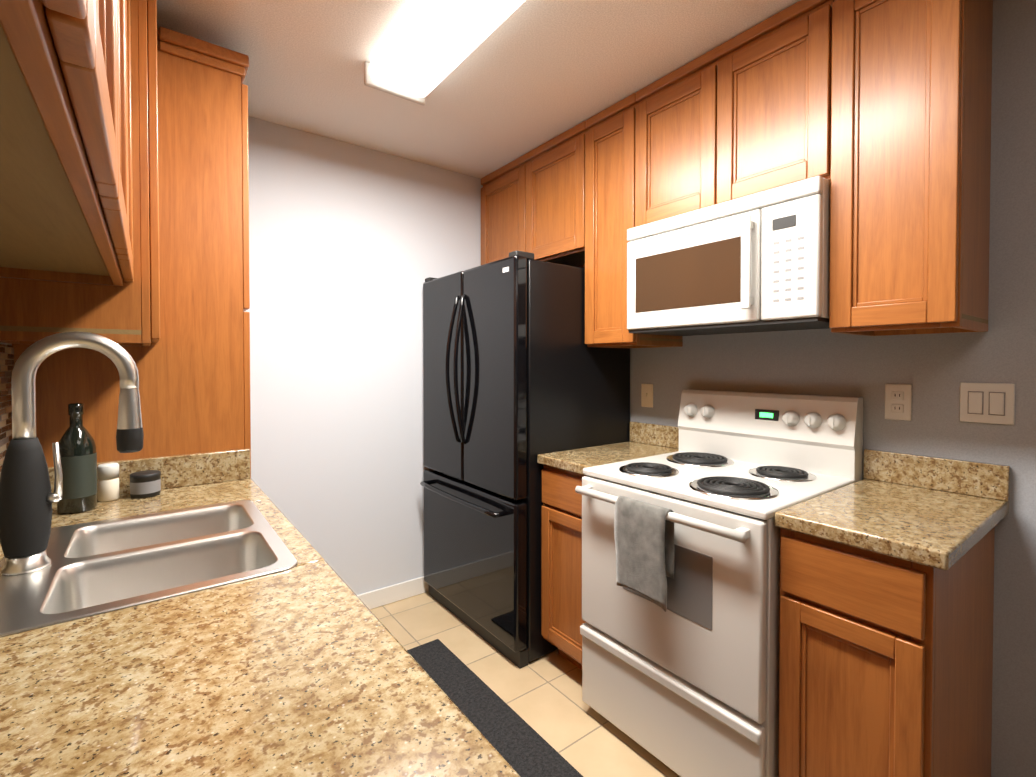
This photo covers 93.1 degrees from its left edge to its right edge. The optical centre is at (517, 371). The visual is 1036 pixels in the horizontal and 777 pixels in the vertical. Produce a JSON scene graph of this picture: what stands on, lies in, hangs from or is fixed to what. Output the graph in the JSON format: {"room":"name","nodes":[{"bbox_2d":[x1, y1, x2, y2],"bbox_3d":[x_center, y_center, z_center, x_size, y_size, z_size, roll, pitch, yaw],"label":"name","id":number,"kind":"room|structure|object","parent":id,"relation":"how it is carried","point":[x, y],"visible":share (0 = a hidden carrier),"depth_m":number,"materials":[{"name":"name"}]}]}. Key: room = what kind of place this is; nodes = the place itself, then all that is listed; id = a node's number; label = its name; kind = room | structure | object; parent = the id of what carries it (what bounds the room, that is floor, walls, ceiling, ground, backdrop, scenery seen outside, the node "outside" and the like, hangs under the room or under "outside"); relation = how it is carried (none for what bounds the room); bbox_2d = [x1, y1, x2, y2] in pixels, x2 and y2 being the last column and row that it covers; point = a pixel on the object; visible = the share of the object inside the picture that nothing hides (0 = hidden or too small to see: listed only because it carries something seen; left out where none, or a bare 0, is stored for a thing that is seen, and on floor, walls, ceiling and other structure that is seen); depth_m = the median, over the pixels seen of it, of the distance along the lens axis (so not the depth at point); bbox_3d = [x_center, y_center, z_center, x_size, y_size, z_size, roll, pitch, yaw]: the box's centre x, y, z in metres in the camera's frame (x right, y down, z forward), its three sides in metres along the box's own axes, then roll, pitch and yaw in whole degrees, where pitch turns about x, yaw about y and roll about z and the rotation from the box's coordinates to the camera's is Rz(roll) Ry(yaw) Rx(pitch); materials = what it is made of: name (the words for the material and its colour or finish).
{"room":"kitchen","nodes":[
{"label":"kitchen","id":0,"kind":"room"},
{"bbox_2d":[244,116,482,594],"bbox_3d":[-0.897,0.046,2.582,2.270,2.440,0.100,-1,1,-37],"label":"wall","id":1,"kind":"structure","parent":0,"point":[352,247],"depth_m":2.53,"materials":[{"name":"paint"}]},
{"bbox_2d":[357,576,427,608],"bbox_3d":[-0.631,1.216,2.730,1.683,0.094,0.012,-1,1,-37],"label":"baseboard","id":2,"kind":"structure","parent":1,"relation":"attached to","point":[391,594],"depth_m":2.69,"materials":[{"name":"white"}]},
{"bbox_2d":[157,0,799,178],"bbox_3d":[0.396,-1.173,0.846,2.470,0.050,4.400,-1,1,-37],"label":"ceiling","id":3,"kind":"structure","parent":0,"point":[525,77],"depth_m":1.85,"materials":[{"name":"paint"}]},
{"bbox_2d":[364,0,524,105],"bbox_3d":[-0.105,-1.112,1.421,0.250,0.090,1.250,-1,1,-37],"label":"ceiling light fixture","id":4,"kind":"object","parent":3,"relation":"attached to","point":[427,47],"visible":1,"depth_m":1.61,"materials":[{"name":"white plastic"}]},
{"bbox_2d":[370,592,680,776],"bbox_3d":[0.396,1.316,0.883,2.470,0.050,4.400,-1,1,-37],"label":"floor","id":5,"kind":"structure","parent":0,"point":[541,696],"depth_m":1.96,"materials":[{"name":"tile"}]},
{"bbox_2d":[12,26,250,477],"bbox_3d":[-1.337,0.103,1.764,0.580,2.350,0.651,-1,1,-37],"label":"pantry cabinet","id":6,"kind":"object","parent":5,"relation":"on","point":[193,365],"visible":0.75,"depth_m":1.58,"materials":[{"name":"brown wood"}]},
{"bbox_2d":[407,639,582,776],"bbox_3d":[0.335,1.287,0.780,0.710,0.012,3.310,-1,1,-37],"label":"runner rug","id":7,"kind":"object","parent":5,"relation":"on","point":[520,745],"visible":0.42,"depth_m":1.80,"materials":[{"name":"grey carpet"}]},
{"bbox_2d":[420,250,629,668],"bbox_3d":[-0.011,0.373,2.613,0.805,1.785,0.877,-1,1,-37],"label":"fridge","id":8,"kind":"object","parent":5,"relation":"on","point":[519,375],"visible":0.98,"depth_m":2.25,"materials":[{"name":"black metal"}]},
{"bbox_2d":[541,465,585,669],"bbox_3d":[0.436,0.835,2.196,0.612,0.872,0.324,-1,1,-37],"label":"base cabinet","id":9,"kind":"object","parent":5,"relation":"on","point":[562,621],"visible":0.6,"depth_m":2.04,"materials":[{"name":"brown wood"}]},
{"bbox_2d":[537,421,678,475],"bbox_3d":[0.430,0.328,2.184,0.628,0.140,0.326,-1,1,-37],"label":"countertop","id":10,"kind":"structure","parent":9,"relation":"on","point":[648,439],"depth_m":2.22,"materials":[{"name":"stone"}]},
{"bbox_2d":[575,389,862,776],"bbox_3d":[0.686,0.668,1.744,0.736,1.160,0.686,-1,1,-37],"label":"range","id":11,"kind":"object","parent":5,"relation":"on","point":[686,684],"visible":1,"depth_m":1.55,"materials":[{"name":"white enameled metal"},{"name":"glass"},{"name":"black metal"}]},
{"bbox_2d":[614,496,673,611],"bbox_3d":[0.393,0.558,1.538,0.048,0.297,0.204,-1,1,-37],"label":"hanging towel","id":12,"kind":"object","parent":11,"relation":"hanging from","point":[644,538],"visible":0.98,"depth_m":1.51,"materials":[{"name":"grey fabric"}]},
{"bbox_2d":[778,527,994,776],"bbox_3d":[1.038,0.847,1.375,0.637,0.872,0.323,-1,1,-37],"label":"base cabinet","id":13,"kind":"object","parent":5,"relation":"on","point":[885,665],"visible":0.85,"depth_m":1.19,"materials":[{"name":"brown wood"}]},
{"bbox_2d":[775,449,1009,569],"bbox_3d":[1.043,0.340,1.352,0.650,0.140,0.354,-1,1,-37],"label":"countertop","id":14,"kind":"structure","parent":13,"relation":"on","point":[941,513],"depth_m":1.33,"materials":[{"name":"stone"}]},
{"bbox_3d":[-0.064,0.867,0.075,0.568,0.872,3.633,-1,1,-37],"label":"base cabinet","id":15,"kind":"object","parent":5,"relation":"on","visible":0},
{"bbox_2d":[0,449,519,776],"bbox_3d":[-0.061,0.359,0.071,0.579,0.140,3.634,-1,1,-37],"label":"countertop","id":16,"kind":"structure","parent":15,"relation":"on","point":[307,665],"depth_m":0.60,"materials":[{"name":"stone"}]},
{"bbox_2d":[0,332,143,575],"bbox_3d":[-0.873,0.146,0.968,0.216,0.450,0.074,-1,1,-37],"label":"faucet","id":17,"kind":"object","parent":16,"relation":"on","point":[28,497],"visible":1,"depth_m":0.92,"materials":[{"name":"silver metal"}]},
{"bbox_2d":[57,403,96,513],"bbox_3d":[-1.177,0.227,1.310,0.081,0.286,0.081,-1,1,-37],"label":"bottle","id":18,"kind":"object","parent":16,"relation":"on","point":[77,450],"visible":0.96,"depth_m":1.29,"materials":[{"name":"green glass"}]},
{"bbox_2d":[97,463,118,501],"bbox_3d":[-1.177,0.317,1.411,0.049,0.103,0.049,-1,1,-37],"label":"shaker","id":19,"kind":"object","parent":16,"relation":"on","point":[108,481],"visible":1,"depth_m":1.39,"materials":[{"name":"beige ceramic"}]},
{"bbox_2d":[130,470,160,498],"bbox_3d":[-1.106,0.334,1.459,0.074,0.068,0.074,-1,1,-37],"label":"candle jar","id":20,"kind":"object","parent":16,"relation":"on","point":[145,484],"visible":1,"depth_m":1.43,"materials":[{"name":"black"}]},
{"bbox_2d":[0,500,297,636],"bbox_3d":[-0.779,0.463,1.038,0.467,0.185,0.582,-1,1,-37],"label":"sink","id":21,"kind":"object","parent":16,"relation":"in","point":[97,567],"visible":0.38,"depth_m":1.03,"materials":[{"name":"silver metal"}]},
{"bbox_2d":[630,0,1035,776],"bbox_3d":[1.342,0.061,1.577,0.100,2.440,4.400,-1,1,-37],"label":"wall","id":22,"kind":"structure","parent":0,"point":[934,370],"depth_m":1.43,"materials":[{"name":"paint"}]},
{"bbox_2d":[481,121,587,267],"bbox_3d":[0.175,-0.875,2.742,0.344,0.597,0.897,-1,1,-37],"label":"upper cabinet","id":23,"kind":"object","parent":22,"relation":"attached to","point":[533,201],"visible":0.71,"depth_m":2.56,"materials":[{"name":"brown wood"}]},
{"bbox_2d":[585,93,682,347],"bbox_3d":[0.533,-0.640,2.269,0.344,1.052,0.292,-1,1,-37],"label":"upper cabinet","id":24,"kind":"object","parent":22,"relation":"attached to","point":[609,178],"visible":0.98,"depth_m":2.17,"materials":[{"name":"brown wood"}]},
{"bbox_2d":[641,384,652,407],"bbox_3d":[0.634,0.118,2.422,0.016,0.115,0.070,-1,1,-37],"label":"toggle light switch","id":25,"kind":"object","parent":22,"relation":"attached to","point":[646,395],"visible":1,"depth_m":2.42,"materials":[{"name":"beige plastic"}]},
{"bbox_2d":[635,0,833,226],"bbox_3d":[0.843,-0.873,1.855,0.344,0.575,0.732,-1,1,-37],"label":"upper cabinet","id":26,"kind":"object","parent":22,"relation":"attached to","point":[746,113],"visible":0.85,"depth_m":1.69,"materials":[{"name":"brown wood"}]},
{"bbox_2d":[627,176,830,335],"bbox_3d":[0.807,-0.368,1.835,0.430,0.426,0.726,-1,1,-37],"label":"microwave","id":27,"kind":"object","parent":26,"relation":"attached to","point":[757,262],"visible":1,"depth_m":1.64,"materials":[{"name":"white plastic"},{"name":"glass"}]},
{"bbox_2d":[885,384,911,420],"bbox_3d":[1.247,0.100,1.612,0.010,0.118,0.072,-1,1,-37],"label":"duplex electrical outlet","id":28,"kind":"object","parent":22,"relation":"attached to","point":[898,401],"visible":1,"depth_m":1.61,"materials":[{"name":"grey plastic"}]},
{"bbox_2d":[829,0,992,335],"bbox_3d":[1.153,-0.636,1.446,0.344,1.037,0.295,-1,1,-37],"label":"upper cabinet","id":29,"kind":"object","parent":22,"relation":"attached to","point":[911,89],"visible":1,"depth_m":1.34,"materials":[{"name":"brown wood"}]},
{"bbox_2d":[960,383,1014,424],"bbox_3d":[1.375,0.093,1.442,0.011,0.118,0.118,-1,1,-37],"label":"rocker light switch","id":30,"kind":"object","parent":22,"relation":"attached to","point":[992,403],"visible":1,"depth_m":1.44,"materials":[{"name":"grey plastic"}]},
{"bbox_3d":[-0.551,0.082,0.152,0.100,2.440,4.400,-1,1,-37],"label":"wall","id":31,"kind":"structure","parent":0,"visible":0},
{"bbox_2d":[0,344,13,474],"bbox_3d":[-0.287,0.049,-0.111,0.006,0.485,3.644,-1,1,-37],"label":"backsplash","id":32,"kind":"structure","parent":31,"relation":"attached to","point":[6,360],"depth_m":1.26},
{"bbox_2d":[0,0,123,79],"bbox_3d":[-0.255,-0.641,0.059,0.268,0.812,0.528,-1,1,-37],"label":"upper cabinet","id":33,"kind":"object","parent":31,"relation":"attached to","point":[82,33],"depth_m":0.32,"materials":[{"name":"brown wood"}]},
{"bbox_2d":[0,0,132,211],"bbox_3d":[-0.500,-0.646,0.383,0.268,0.812,0.529,-1,1,-37],"label":"upper cabinet","id":34,"kind":"object","parent":31,"relation":"attached to","point":[66,129],"depth_m":0.49,"materials":[{"name":"brown wood"}]},
{"bbox_2d":[0,189,132,259],"bbox_3d":[-0.745,-0.651,0.708,0.268,0.812,0.529,-1,1,-37],"label":"upper cabinet","id":35,"kind":"object","parent":31,"relation":"attached to","point":[66,202],"depth_m":0.79,"materials":[{"name":"brown wood"}]},
{"bbox_2d":[0,244,133,279],"bbox_3d":[-0.971,-0.655,1.008,0.268,0.812,0.466,-1,1,-37],"label":"upper cabinet","id":36,"kind":"object","parent":31,"relation":"attached to","point":[11,259],"depth_m":1.07,"materials":[{"name":"brown wood"}]},
{"bbox_2d":[0,0,159,345],"bbox_3d":[-1.172,-0.570,1.323,0.324,0.990,0.273,-1,1,-37],"label":"upper cabinet","id":37,"kind":"object","parent":31,"relation":"attached to","point":[34,311],"visible":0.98,"depth_m":1.28,"materials":[{"name":"brown wood"}]}
]}

